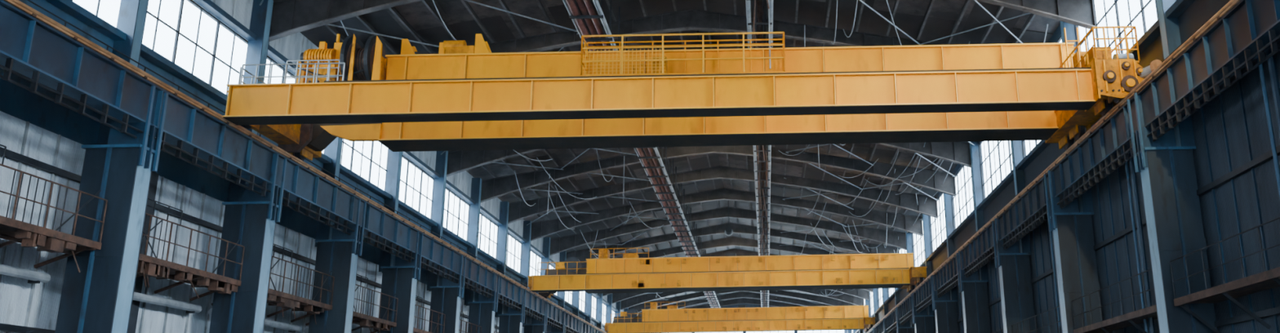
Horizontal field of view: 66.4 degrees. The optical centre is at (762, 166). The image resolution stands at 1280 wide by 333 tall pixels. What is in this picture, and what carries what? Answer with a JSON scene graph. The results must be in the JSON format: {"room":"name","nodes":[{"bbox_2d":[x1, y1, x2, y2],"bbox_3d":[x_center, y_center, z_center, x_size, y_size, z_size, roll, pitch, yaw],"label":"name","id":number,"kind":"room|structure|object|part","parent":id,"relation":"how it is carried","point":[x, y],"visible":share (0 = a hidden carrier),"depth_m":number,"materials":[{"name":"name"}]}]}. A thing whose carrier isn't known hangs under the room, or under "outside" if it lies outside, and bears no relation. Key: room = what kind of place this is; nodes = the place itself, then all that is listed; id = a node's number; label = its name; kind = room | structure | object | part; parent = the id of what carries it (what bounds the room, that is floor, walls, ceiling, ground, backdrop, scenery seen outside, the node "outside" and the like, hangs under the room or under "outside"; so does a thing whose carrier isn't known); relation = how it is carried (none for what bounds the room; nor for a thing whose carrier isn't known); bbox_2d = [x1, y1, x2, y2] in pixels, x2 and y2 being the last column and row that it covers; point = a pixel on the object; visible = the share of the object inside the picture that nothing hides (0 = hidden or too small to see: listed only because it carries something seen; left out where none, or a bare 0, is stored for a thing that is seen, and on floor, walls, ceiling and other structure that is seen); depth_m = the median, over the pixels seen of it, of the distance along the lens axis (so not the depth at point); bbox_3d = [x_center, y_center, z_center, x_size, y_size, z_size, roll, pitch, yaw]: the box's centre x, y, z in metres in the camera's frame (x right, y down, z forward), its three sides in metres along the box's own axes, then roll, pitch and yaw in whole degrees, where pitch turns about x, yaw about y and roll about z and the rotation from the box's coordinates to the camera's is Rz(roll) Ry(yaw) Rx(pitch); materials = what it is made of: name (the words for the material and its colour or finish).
{"room":"factory floor","nodes":[
{"label":"factory floor","id":0,"kind":"room"},
{"bbox_2d":[0,0,623,332],"bbox_3d":[-18.963,10.596,67.120,0.700,18.100,169.000,-1,-15,0],"label":"wall","id":1,"kind":"structure","parent":0,"point":[44,138],"depth_m":31.51,"materials":[{"name":"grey metal"}]},
{"bbox_2d":[0,264,50,284],"bbox_3d":[-18.904,2.171,22.408,0.320,0.284,6.250,-1,-15,0],"label":"pipe","id":2,"kind":"object","parent":1,"relation":"attached to","point":[33,277],"visible":1,"depth_m":24.63,"materials":[{"name":"grey metal"}]},
{"bbox_2d":[71,0,100,16],"bbox_3d":[-19.511,-6.013,26.450,0.100,2.700,6.550,-1,-15,0],"label":"window","id":3,"kind":"structure","parent":1,"relation":"in","point":[99,1],"depth_m":28.34,"materials":[{"name":"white glass"}]},
{"bbox_2d":[62,282,201,313],"bbox_3d":[-18.871,3.984,29.221,0.320,0.284,6.250,-1,-15,0],"label":"pipe","id":4,"kind":"object","parent":1,"relation":"attached to","point":[189,308],"visible":0.6,"depth_m":30.43,"materials":[{"name":"grey metal"}]},
{"bbox_2d":[146,0,248,95],"bbox_3d":[-19.479,-4.200,33.263,0.100,2.700,6.550,-1,-15,0],"label":"window","id":5,"kind":"structure","parent":1,"relation":"in","point":[219,22],"depth_m":33.49,"materials":[{"name":"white glass"}]},
{"bbox_2d":[208,308,300,332],"bbox_3d":[-18.839,5.796,36.033,0.320,0.284,6.250,-1,-15,0],"label":"pipe","id":6,"kind":"object","parent":1,"relation":"attached to","point":[291,328],"visible":0.5,"depth_m":37.61,"materials":[{"name":"grey metal"}]},
{"bbox_2d":[266,55,324,153],"bbox_3d":[-19.446,-2.388,40.076,0.100,2.700,6.550,-1,-15,0],"label":"window","id":7,"kind":"structure","parent":1,"relation":"in","point":[272,60],"depth_m":39.02,"materials":[{"name":"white glass"}]},
{"bbox_2d":[303,328,308,332],"bbox_3d":[-18.806,7.609,42.846,0.320,0.284,6.250,-1,-15,0],"label":"pipe","id":8,"kind":"object","parent":1,"relation":"attached to","point":[306,330],"visible":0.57,"depth_m":39.84,"materials":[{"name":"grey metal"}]},
{"bbox_2d":[340,138,388,191],"bbox_3d":[-19.413,-0.575,46.889,0.100,2.700,6.550,-1,-15,0],"label":"window","id":9,"kind":"structure","parent":1,"relation":"in","point":[372,142],"depth_m":47.68,"materials":[{"name":"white glass"}]},
{"bbox_2d":[400,155,434,219],"bbox_3d":[-19.381,1.237,53.702,0.100,2.700,6.550,-1,-15,0],"label":"window","id":10,"kind":"structure","parent":1,"relation":"in","point":[403,157],"depth_m":54.50,"materials":[{"name":"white glass"}]},
{"bbox_2d":[444,186,470,241],"bbox_3d":[-19.348,3.050,60.515,0.100,2.700,6.550,-1,-15,0],"label":"window","id":11,"kind":"structure","parent":1,"relation":"in","point":[446,188],"depth_m":61.38,"materials":[{"name":"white glass"}]},
{"bbox_2d":[479,212,498,258],"bbox_3d":[-19.316,4.862,67.328,0.100,2.700,6.550,-1,-15,0],"label":"window","id":12,"kind":"structure","parent":1,"relation":"in","point":[481,214],"depth_m":68.21,"materials":[{"name":"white glass"}]},
{"bbox_2d":[506,232,522,273],"bbox_3d":[-19.283,6.675,74.141,0.100,2.700,6.550,-1,-15,0],"label":"window","id":13,"kind":"structure","parent":1,"relation":"in","point":[517,240],"depth_m":75.10,"materials":[{"name":"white glass"}]},
{"bbox_2d":[528,249,542,275],"bbox_3d":[-19.251,8.487,80.954,0.100,2.700,6.550,-1,-15,0],"label":"window","id":14,"kind":"structure","parent":1,"relation":"in","point":[535,254],"depth_m":82.08,"materials":[{"name":"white glass"}]},
{"bbox_2d":[565,291,573,305],"bbox_3d":[-19.185,12.112,94.580,0.100,2.700,6.550,-1,-15,0],"label":"window","id":15,"kind":"structure","parent":1,"relation":"in","point":[566,291],"depth_m":95.55,"materials":[{"name":"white glass"}]},
{"bbox_2d":[579,291,586,312],"bbox_3d":[-19.153,13.924,101.393,0.100,2.700,6.550,-1,-15,0],"label":"window","id":16,"kind":"structure","parent":1,"relation":"in","point":[580,291],"depth_m":103.18,"materials":[{"name":"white glass"}]},
{"bbox_2d":[591,294,597,319],"bbox_3d":[-19.120,15.737,108.206,0.100,2.700,6.550,-1,-15,0],"label":"window","id":17,"kind":"structure","parent":1,"relation":"in","point":[592,295],"depth_m":110.10,"materials":[{"name":"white glass"}]},
{"bbox_2d":[602,302,607,324],"bbox_3d":[-19.088,17.549,115.019,0.100,2.700,6.550,-1,-15,0],"label":"window","id":18,"kind":"structure","parent":1,"relation":"in","point":[602,303],"depth_m":117.28,"materials":[{"name":"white glass"}]},
{"bbox_2d":[273,0,1060,308],"bbox_3d":[-3.243,0.407,69.756,32.700,2.899,169.000,-1,-15,0],"label":"roof bracing","id":19,"kind":"structure","parent":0,"point":[943,15],"depth_m":45.27,"materials":[{"name":"grey metal"}]},
{"bbox_2d":[562,0,724,308],"bbox_3d":[-6.949,0.980,69.621,1.430,2.592,168.800,-1,-15,0],"label":"catwalk","id":20,"kind":"object","parent":19,"relation":"hanging from","point":[578,20],"visible":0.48,"depth_m":61.77,"materials":[{"name":"grey metal"}]},
{"bbox_2d":[724,200,733,235],"bbox_3d":[-2.921,4.401,83.452,0.720,3.218,0.625,-1,-15,0],"label":"floodlight","id":21,"kind":"object","parent":19,"relation":"hanging from","point":[728,232],"visible":0.94,"depth_m":83.09,"materials":[{"name":"metal"}]},
{"bbox_2d":[745,0,773,307],"bbox_3d":[0.055,1.749,69.383,1.128,4.572,168.800,-1,-15,0],"label":"cable tray","id":22,"kind":"object","parent":19,"relation":"hanging from","point":[760,200],"visible":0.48,"depth_m":61.93,"materials":[{"name":"grey metal"}]},
{"bbox_2d":[324,0,1035,308],"bbox_3d":[-3.237,0.533,69.722,29.409,2.568,169.000,-1,-15,0],"label":"roof","id":23,"kind":"structure","parent":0,"point":[428,4],"depth_m":44.48,"materials":[{"name":"grey metal"}]},
{"bbox_2d":[259,0,1030,306],"bbox_3d":[-3.232,0.937,68.035,32.151,1.956,162.192,-1,-15,0],"label":"roof bracing","id":24,"kind":"structure","parent":23,"relation":"attached to","point":[262,1],"depth_m":62.83,"materials":[{"name":"grey metal"}]},
{"bbox_2d":[340,0,1048,300],"bbox_3d":[-2.817,5.789,84.250,30.285,3.201,97.361,-1,-15,0],"label":"hanging cables","id":25,"kind":"object","parent":23,"relation":"hanging from","point":[433,0],"visible":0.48,"depth_m":64.56,"materials":[{"name":"grey metal"}]},
{"bbox_2d":[268,0,1096,41],"bbox_3d":[-3.377,-7.045,37.539,32.140,4.243,0.300,-1,-15,0],"label":"roof truss","id":26,"kind":"object","parent":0,"point":[289,17],"depth_m":37.23,"materials":[{"name":"grey metal"}]},
{"bbox_2d":[431,8,951,53],"bbox_3d":[-3.345,-5.232,44.352,32.140,4.243,0.300,-1,-15,0],"label":"roof truss","id":27,"kind":"object","parent":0,"point":[687,19],"depth_m":44.56,"materials":[{"name":"grey metal"}]},
{"bbox_2d":[446,141,971,177],"bbox_3d":[-3.279,-1.607,57.978,32.140,4.243,0.300,-1,-15,0],"label":"roof truss","id":28,"kind":"object","parent":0,"point":[958,153],"depth_m":57.72,"materials":[{"name":"grey metal"}]},
{"bbox_2d":[581,236,847,268],"bbox_3d":[-3.084,9.268,98.856,32.140,4.243,0.300,-1,-15,0],"label":"roof truss","id":29,"kind":"object","parent":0,"point":[731,241],"depth_m":99.03,"materials":[{"name":"grey metal"}]},
{"bbox_2d":[480,145,955,202],"bbox_3d":[-3.247,0.205,64.791,32.140,4.243,0.300,-1,-15,0],"label":"roof truss","id":30,"kind":"object","parent":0,"point":[494,188],"depth_m":64.76,"materials":[{"name":"grey metal"}]},
{"bbox_2d":[507,165,937,223],"bbox_3d":[-3.214,2.018,71.604,32.140,4.243,0.300,-1,-15,0],"label":"roof truss","id":31,"kind":"object","parent":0,"point":[518,211],"depth_m":71.59,"materials":[{"name":"grey metal"}]},
{"bbox_2d":[530,187,923,241],"bbox_3d":[-3.182,3.830,78.417,32.140,4.243,0.300,-1,-15,0],"label":"roof truss","id":32,"kind":"object","parent":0,"point":[540,229],"depth_m":78.40,"materials":[{"name":"grey metal"}]},
{"bbox_2d":[549,206,906,255],"bbox_3d":[-3.149,5.643,85.230,32.140,4.243,0.300,-1,-15,0],"label":"roof truss","id":33,"kind":"object","parent":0,"point":[557,245],"depth_m":85.20,"materials":[{"name":"grey metal"}]},
{"bbox_2d":[566,222,899,263],"bbox_3d":[-3.117,7.455,92.043,32.140,4.243,0.300,-1,-15,0],"label":"roof truss","id":34,"kind":"object","parent":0,"point":[581,255],"depth_m":92.08,"materials":[{"name":"grey metal"}]},
{"bbox_2d":[690,248,779,257],"bbox_3d":[-3.051,11.080,105.668,32.140,4.243,0.300,-1,-15,0],"label":"roof truss","id":35,"kind":"object","parent":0,"point":[739,252],"depth_m":106.04,"materials":[{"name":"grey metal"}]},
{"bbox_2d":[638,291,831,315],"bbox_3d":[-2.888,20.143,139.733,32.140,4.243,0.300,-1,-15,0],"label":"roof truss","id":36,"kind":"object","parent":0,"point":[740,294],"depth_m":139.89,"materials":[{"name":"grey metal"}]},
{"bbox_2d":[602,288,872,296],"bbox_3d":[-3.019,12.893,112.481,32.140,4.243,0.300,-1,-15,0],"label":"roof truss","id":37,"kind":"object","parent":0,"point":[868,290],"depth_m":112.01,"materials":[{"name":"grey metal"}]},
{"bbox_2d":[612,288,869,303],"bbox_3d":[-2.986,14.705,119.294,32.140,4.243,0.300,-1,-15,0],"label":"roof truss","id":38,"kind":"object","parent":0,"point":[860,293],"depth_m":118.99,"materials":[{"name":"grey metal"}]},
{"bbox_2d":[620,289,863,310],"bbox_3d":[-2.954,16.518,126.107,32.140,4.243,0.300,-1,-15,0],"label":"roof truss","id":39,"kind":"object","parent":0,"point":[638,300],"depth_m":125.92,"materials":[{"name":"grey metal"}]},
{"bbox_2d":[628,290,857,312],"bbox_3d":[-2.921,18.330,132.920,32.140,4.243,0.300,-1,-15,0],"label":"roof truss","id":40,"kind":"object","parent":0,"point":[823,300],"depth_m":132.90,"materials":[{"name":"grey metal"}]},
{"bbox_2d":[684,297,804,308],"bbox_3d":[-2.856,21.955,146.546,32.140,4.243,0.300,-1,-15,0],"label":"roof truss","id":41,"kind":"object","parent":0,"point":[740,300],"depth_m":146.82,"materials":[{"name":"grey metal"}]},
{"bbox_2d":[718,303,847,332],"bbox_3d":[-2.696,30.865,149.245,32.500,20.600,0.300,-1,-15,0],"label":"wall","id":42,"kind":"structure","parent":0,"point":[747,305],"depth_m":151.48,"materials":[{"name":"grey metal"}]},
{"bbox_2d":[854,0,1279,332],"bbox_3d":[12.904,9.830,66.396,0.550,18.100,170.500,-1,-15,0],"label":"wall","id":43,"kind":"structure","parent":0,"point":[1237,190],"depth_m":27.89,"materials":[{"name":"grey metal"}]},
{"bbox_2d":[868,291,874,316],"bbox_3d":[13.189,15.942,114.852,0.100,3.800,8.700,-1,-15,0],"label":"window","id":44,"kind":"structure","parent":43,"relation":"in","point":[872,294],"depth_m":117.06,"materials":[{"name":"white glass"}]},
{"bbox_2d":[877,288,883,308],"bbox_3d":[13.146,13.576,105.962,0.100,3.800,8.700,-1,-15,0],"label":"window","id":45,"kind":"structure","parent":43,"relation":"in","point":[878,303],"depth_m":108.02,"materials":[{"name":"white glass"}]},
{"bbox_2d":[887,288,893,297],"bbox_3d":[13.104,11.211,97.071,0.100,3.800,8.700,-1,-15,0],"label":"window","id":46,"kind":"structure","parent":43,"relation":"in","point":[888,291],"depth_m":99.98,"materials":[{"name":"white glass"}]},
{"bbox_2d":[911,233,924,266],"bbox_3d":[13.019,6.481,79.290,0.100,3.800,8.700,-1,-15,0],"label":"window","id":47,"kind":"structure","parent":43,"relation":"in","point":[920,238],"depth_m":81.26,"materials":[{"name":"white glass"}]},
{"bbox_2d":[928,192,945,253],"bbox_3d":[12.976,4.115,70.399,0.100,3.800,8.700,-1,-15,0],"label":"window","id":48,"kind":"structure","parent":43,"relation":"in","point":[941,194],"depth_m":71.56,"materials":[{"name":"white glass"}]},
{"bbox_2d":[951,165,974,230],"bbox_3d":[12.934,1.750,61.508,0.100,3.800,8.700,-1,-15,0],"label":"window","id":49,"kind":"structure","parent":43,"relation":"in","point":[962,166],"depth_m":62.76,"materials":[{"name":"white glass"}]},
{"bbox_2d":[978,140,1012,199],"bbox_3d":[12.891,-0.615,52.618,0.100,3.800,8.700,-1,-15,0],"label":"window","id":50,"kind":"structure","parent":43,"relation":"in","point":[981,142],"depth_m":54.46,"materials":[{"name":"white glass"}]},
{"bbox_2d":[1011,306,1061,332],"bbox_3d":[12.236,7.429,41.064,1.200,2.198,8.140,-1,-15,0],"label":"platform","id":51,"kind":"object","parent":43,"relation":"attached to","point":[1056,322],"visible":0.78,"depth_m":40.31,"materials":[{"name":"metal"}]},
{"bbox_2d":[1022,35,1061,157],"bbox_3d":[12.848,-2.980,43.727,0.100,3.800,8.700,-1,-15,0],"label":"window","id":52,"kind":"structure","parent":43,"relation":"in","point":[1060,37],"depth_m":47.49,"materials":[{"name":"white glass"}]},
{"bbox_2d":[1071,268,1157,332],"bbox_3d":[12.193,5.064,32.174,1.200,2.198,8.140,-1,-15,0],"label":"platform","id":53,"kind":"object","parent":43,"relation":"attached to","point":[1134,318],"visible":0.8,"depth_m":32.06,"materials":[{"name":"metal"}]},
{"bbox_2d":[1075,0,1158,53],"bbox_3d":[12.806,-5.346,34.836,0.100,3.800,8.700,-1,-15,0],"label":"window","id":54,"kind":"structure","parent":43,"relation":"in","point":[1142,11],"depth_m":34.80,"materials":[{"name":"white glass"}]},
{"bbox_2d":[1169,217,1279,332],"bbox_3d":[12.150,2.698,23.283,1.200,2.198,8.140,-1,-15,0],"label":"platform","id":55,"kind":"object","parent":43,"relation":"attached to","point":[1269,279],"visible":1,"depth_m":24.36,"materials":[{"name":"metal"}]},
{"bbox_3d":[0.356,19.784,67.171,120.000,0.300,260.000,-1,-15,0],"label":"floor","id":56,"kind":"structure","parent":0,"visible":0},
{"bbox_2d":[54,0,168,332],"bbox_3d":[-18.076,0.109,27.190,2.450,17.800,2.140,-1,-15,0],"label":"steel column","id":57,"kind":"structure","parent":56,"relation":"on","point":[99,298],"depth_m":26.07,"materials":[{"name":"blue metal"}]},
{"bbox_2d":[0,144,107,272],"bbox_3d":[-18.334,0.885,22.799,1.534,2.479,6.194,-1,-15,0],"label":"platform","id":58,"kind":"object","parent":57,"relation":"attached to","point":[29,235],"visible":1,"depth_m":23.76,"materials":[{"name":"metal"}]},
{"bbox_2d":[208,0,287,332],"bbox_3d":[-18.043,1.921,34.003,2.450,17.800,2.140,-1,-15,0],"label":"steel column","id":59,"kind":"structure","parent":56,"relation":"on","point":[251,217],"depth_m":33.04,"materials":[{"name":"blue paint"}]},
{"bbox_2d":[136,198,244,301],"bbox_3d":[-18.301,2.697,29.612,1.534,2.479,6.194,-1,-15,0],"label":"platform","id":60,"kind":"object","parent":59,"relation":"attached to","point":[148,266],"visible":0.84,"depth_m":29.52,"materials":[{"name":"metal"}]},
{"bbox_2d":[308,137,366,332],"bbox_3d":[-18.011,3.734,40.816,2.450,17.800,2.140,-1,-15,0],"label":"steel column","id":61,"kind":"structure","parent":56,"relation":"on","point":[338,252],"depth_m":39.88,"materials":[{"name":"blue metal"}]},
{"bbox_2d":[211,244,334,324],"bbox_3d":[-18.269,4.508,36.425,1.534,2.476,6.194,-1,-15,0],"label":"platform","id":62,"kind":"object","parent":61,"relation":"attached to","point":[286,301],"visible":0.76,"depth_m":36.60,"materials":[{"name":"metal"}]},
{"bbox_2d":[377,149,423,332],"bbox_3d":[-17.978,5.546,47.629,2.450,17.800,2.140,-1,-15,0],"label":"steel column","id":63,"kind":"structure","parent":56,"relation":"on","point":[400,279],"depth_m":46.82,"materials":[{"name":"blue metal"}]},
{"bbox_2d":[305,274,398,332],"bbox_3d":[-18.236,6.322,43.238,1.534,2.479,6.194,-1,-15,0],"label":"platform","id":64,"kind":"object","parent":63,"relation":"attached to","point":[365,321],"visible":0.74,"depth_m":43.39,"materials":[{"name":"metal"}]},
{"bbox_2d":[426,151,466,332],"bbox_3d":[-17.946,7.359,54.441,2.450,17.800,2.140,-1,-15,0],"label":"steel column","id":65,"kind":"structure","parent":56,"relation":"on","point":[447,297],"depth_m":53.79,"materials":[{"name":"blue metal"}]},
{"bbox_2d":[373,295,444,332],"bbox_3d":[-18.204,8.135,50.051,1.534,2.479,6.194,-1,-15,0],"label":"platform","id":66,"kind":"object","parent":65,"relation":"attached to","point":[415,330],"visible":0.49,"depth_m":49.78,"materials":[{"name":"metal"}]},
{"bbox_2d":[463,177,499,332],"bbox_3d":[-17.913,9.171,61.255,2.450,17.800,2.140,-1,-15,0],"label":"steel column","id":67,"kind":"structure","parent":56,"relation":"on","point":[482,312],"depth_m":61.17,"materials":[{"name":"blue metal"}]},
{"bbox_2d":[458,311,481,332],"bbox_3d":[-18.171,9.947,56.864,1.534,2.480,6.194,-1,-15,0],"label":"platform","id":68,"kind":"object","parent":67,"relation":"attached to","point":[466,322],"visible":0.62,"depth_m":57.01,"materials":[{"name":"metal"}]},
{"bbox_2d":[494,201,525,332],"bbox_3d":[-17.881,10.984,68.067,2.450,17.800,2.140,-1,-15,0],"label":"steel column","id":69,"kind":"structure","parent":56,"relation":"on","point":[511,322],"depth_m":68.97,"materials":[{"name":"blue metal"}]},
{"bbox_2d":[520,221,547,332],"bbox_3d":[-17.848,12.796,74.880,2.450,17.800,2.140,-1,-15,0],"label":"steel column","id":70,"kind":"structure","parent":56,"relation":"on","point":[536,326],"depth_m":76.66,"materials":[{"name":"blue metal"}]},
{"bbox_2d":[541,237,565,332],"bbox_3d":[-17.815,14.609,81.693,2.450,17.800,2.140,-1,-15,0],"label":"steel column","id":71,"kind":"structure","parent":56,"relation":"on","point":[546,241],"depth_m":84.05,"materials":[{"name":"blue metal"}]},
{"bbox_2d":[557,251,581,332],"bbox_3d":[-17.783,16.421,88.506,2.450,17.800,2.140,-1,-15,0],"label":"steel column","id":72,"kind":"structure","parent":56,"relation":"on","point":[562,258],"depth_m":90.39,"materials":[{"name":"blue paint"}]},
{"bbox_2d":[572,291,594,332],"bbox_3d":[-17.750,18.234,95.319,2.450,17.800,2.140,-1,-15,0],"label":"steel column","id":73,"kind":"structure","parent":56,"relation":"on","point":[575,294],"depth_m":97.19,"materials":[{"name":"blue metal"}]},
{"bbox_2d":[585,292,591,324],"bbox_3d":[-17.718,20.046,102.132,2.450,17.800,2.140,-1,-15,0],"label":"steel column","id":74,"kind":"structure","parent":56,"relation":"on","point":[588,296],"depth_m":104.11,"materials":[{"name":"blue metal"}]},
{"bbox_2d":[596,293,602,329],"bbox_3d":[-17.685,21.859,108.945,2.450,17.800,2.140,-1,-15,0],"label":"steel column","id":75,"kind":"structure","parent":56,"relation":"on","point":[599,306],"depth_m":111.04,"materials":[{"name":"blue paint"}]},
{"bbox_2d":[606,293,612,323],"bbox_3d":[-17.652,23.671,115.758,2.450,17.800,2.140,-1,-15,0],"label":"steel column","id":76,"kind":"structure","parent":56,"relation":"on","point":[609,312],"depth_m":118.15,"materials":[{"name":"blue metal"}]},
{"bbox_2d":[615,301,620,316],"bbox_3d":[-17.620,25.484,122.571,2.450,17.800,2.140,-1,-15,0],"label":"steel column","id":77,"kind":"structure","parent":56,"relation":"on","point":[618,304],"depth_m":125.09,"materials":[{"name":"blue paint"}]},
{"bbox_2d":[865,299,869,317],"bbox_3d":[12.452,23.639,117.672,1.750,17.800,1.100,-1,-15,0],"label":"steel column","id":78,"kind":"structure","parent":56,"relation":"on","point":[866,300],"depth_m":119.07,"materials":[{"name":"blue metal"}]},
{"bbox_2d":[872,288,878,324],"bbox_3d":[12.409,21.274,108.781,1.750,17.800,1.100,-1,-15,0],"label":"steel column","id":79,"kind":"structure","parent":56,"relation":"on","point":[874,291],"depth_m":109.96,"materials":[{"name":"blue metal"}]},
{"bbox_2d":[872,288,888,332],"bbox_3d":[12.367,18.909,99.890,1.750,17.800,1.100,-1,-15,0],"label":"steel column","id":80,"kind":"structure","parent":56,"relation":"on","point":[884,290],"depth_m":100.88,"materials":[{"name":"blue metal"}]},
{"bbox_2d":[883,288,899,332],"bbox_3d":[12.324,16.544,91.000,1.750,17.800,1.100,-1,-15,0],"label":"steel column","id":81,"kind":"structure","parent":56,"relation":"on","point":[896,295],"depth_m":91.68,"materials":[{"name":"blue metal"}]},
{"bbox_2d":[895,231,915,332],"bbox_3d":[12.282,14.178,82.109,1.750,17.800,1.100,-1,-15,0],"label":"steel column","id":82,"kind":"structure","parent":56,"relation":"on","point":[905,328],"depth_m":82.04,"materials":[{"name":"blue paint"}]},
{"bbox_2d":[911,213,934,332],"bbox_3d":[12.239,11.813,73.218,1.750,17.800,1.100,-1,-15,0],"label":"steel column","id":83,"kind":"structure","parent":56,"relation":"on","point":[923,322],"depth_m":73.13,"materials":[{"name":"blue metal"}]},
{"bbox_2d":[930,193,958,332],"bbox_3d":[12.197,9.448,64.328,1.750,17.800,1.100,-1,-15,0],"label":"steel column","id":84,"kind":"structure","parent":56,"relation":"on","point":[945,309],"depth_m":64.08,"materials":[{"name":"blue metal"}]},
{"bbox_2d":[956,141,991,332],"bbox_3d":[12.154,7.083,55.437,1.750,17.800,1.100,-1,-15,0],"label":"steel column","id":85,"kind":"structure","parent":56,"relation":"on","point":[975,299],"depth_m":55.15,"materials":[{"name":"blue metal"}]},
{"bbox_2d":[991,140,1035,332],"bbox_3d":[12.112,4.718,46.546,1.750,17.800,1.100,-1,-15,0],"label":"steel column","id":86,"kind":"structure","parent":56,"relation":"on","point":[1014,266],"depth_m":46.09,"materials":[{"name":"blue metal"}]},
{"bbox_2d":[1049,231,1062,332],"bbox_3d":[12.418,6.479,40.157,0.180,11.100,0.640,-1,-15,0],"label":"drain pipe","id":87,"kind":"object","parent":56,"relation":"on","point":[1051,232],"visible":0.26,"depth_m":40.76,"materials":[{"name":"blue metal"}]},
{"bbox_2d":[1043,20,1102,332],"bbox_3d":[12.069,2.352,37.656,1.750,17.800,1.100,-1,-15,0],"label":"steel column","id":88,"kind":"structure","parent":56,"relation":"on","point":[1071,226],"depth_m":37.07,"materials":[{"name":"blue paint"}]},
{"bbox_2d":[1124,152,1155,332],"bbox_3d":[12.376,4.114,31.267,0.180,11.100,0.640,-1,-15,0],"label":"drain pipe","id":89,"kind":"object","parent":56,"relation":"on","point":[1134,180],"visible":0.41,"depth_m":31.61,"materials":[{"name":"blue metal"}]},
{"bbox_2d":[1126,0,1217,332],"bbox_3d":[12.027,-0.013,28.765,1.750,17.800,1.100,-1,-15,0],"label":"steel column","id":90,"kind":"structure","parent":56,"relation":"on","point":[1166,166],"depth_m":28.10,"materials":[{"name":"blue metal"}]},
{"bbox_2d":[1257,48,1279,199],"bbox_3d":[12.333,1.748,22.376,0.180,11.100,0.640,-1,-15,0],"label":"drain pipe","id":91,"kind":"object","parent":56,"relation":"on","point":[1271,61],"visible":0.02,"depth_m":23.17,"materials":[{"name":"blue metal"}]},
{"bbox_3d":[12.494,26.005,126.562,1.750,17.800,1.100,-1,-15,0],"label":"steel column","id":92,"kind":"structure","parent":56,"relation":"on","visible":0},
{"bbox_2d":[868,0,1279,332],"bbox_3d":[12.235,8.769,67.457,1.350,1.680,169.000,-1,-15,0],"label":"girder","id":93,"kind":"object","parent":92,"relation":"on","point":[1242,35],"visible":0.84,"depth_m":29.24,"materials":[{"name":"blue metal"}]},
{"bbox_2d":[222,0,1161,160],"bbox_3d":[-2.551,-4.266,33.956,29.873,6.605,7.589,-1,-15,0],"label":"crane","id":94,"kind":"object","parent":93,"relation":"on","point":[460,97],"visible":0.98,"depth_m":34.60,"materials":[{"name":"yellow paint"}]},
{"bbox_3d":[-15.410,-3.113,33.485,3.747,2.372,4.225,-1,-15,0],"label":"platform railing","id":95,"kind":"part","parent":94,"relation":"part of","materials":[{"name":"grey metal"}]},
{"bbox_2d":[580,0,785,75],"bbox_3d":[-2.863,-4.867,35.368,7.320,4.707,1.099,-1,-15,0],"label":"railing","id":96,"kind":"object","parent":94,"relation":"on","point":[620,62],"depth_m":35.64,"materials":[{"name":"yellow metal"}]},
{"bbox_2d":[528,247,927,298],"bbox_3d":[-2.662,7.716,73.578,29.220,3.831,6.850,-1,-15,0],"label":"crane","id":97,"kind":"object","parent":93,"relation":"on","point":[630,273],"visible":0.96,"depth_m":70.73,"materials":[{"name":"yellow paint"}]},
{"bbox_2d":[604,302,875,332],"bbox_3d":[-2.502,16.585,106.918,29.220,3.831,6.850,-1,-15,0],"label":"crane","id":98,"kind":"object","parent":93,"relation":"on","point":[673,319],"visible":0.96,"depth_m":107.31,"materials":[{"name":"yellow paint"}]},
{"bbox_2d":[875,0,1230,324],"bbox_3d":[12.535,7.417,67.816,0.040,1.067,169.040,-1,-15,0],"label":"handrail","id":99,"kind":"object","parent":93,"relation":"on","point":[1228,0],"visible":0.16,"depth_m":39.82,"materials":[{"name":"metal"}]},
{"bbox_2d":[866,0,1240,332],"bbox_3d":[11.564,7.887,67.695,0.200,0.170,169.000,-1,-15,0],"label":"rail","id":100,"kind":"object","parent":93,"relation":"on","point":[1231,3],"depth_m":31.86,"materials":[{"name":"grey metal"}]},
{"bbox_3d":[-18.239,-8.953,-6.875,2.450,17.800,2.140,-1,-15,0],"label":"steel column","id":101,"kind":"structure","parent":56,"relation":"on","visible":0},
{"bbox_2d":[0,0,603,332],"bbox_3d":[-17.511,9.304,67.457,1.350,1.680,169.000,-1,-15,0],"label":"girder","id":102,"kind":"object","parent":101,"relation":"on","point":[32,50],"visible":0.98,"depth_m":29.77,"materials":[{"name":"blue metal"}]},
{"bbox_2d":[4,0,606,332],"bbox_3d":[-16.872,8.398,67.695,0.200,0.170,169.000,-1,-15,0],"label":"rail","id":103,"kind":"object","parent":102,"relation":"on","point":[21,6],"depth_m":30.17,"materials":[{"name":"metal"}]},
{"bbox_2d":[27,0,605,332],"bbox_3d":[-18.160,7.969,67.816,0.040,1.067,169.040,-1,-15,0],"label":"handrail","id":104,"kind":"object","parent":102,"relation":"on","point":[30,1],"visible":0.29,"depth_m":31.42,"materials":[{"name":"metal"}]}
]}

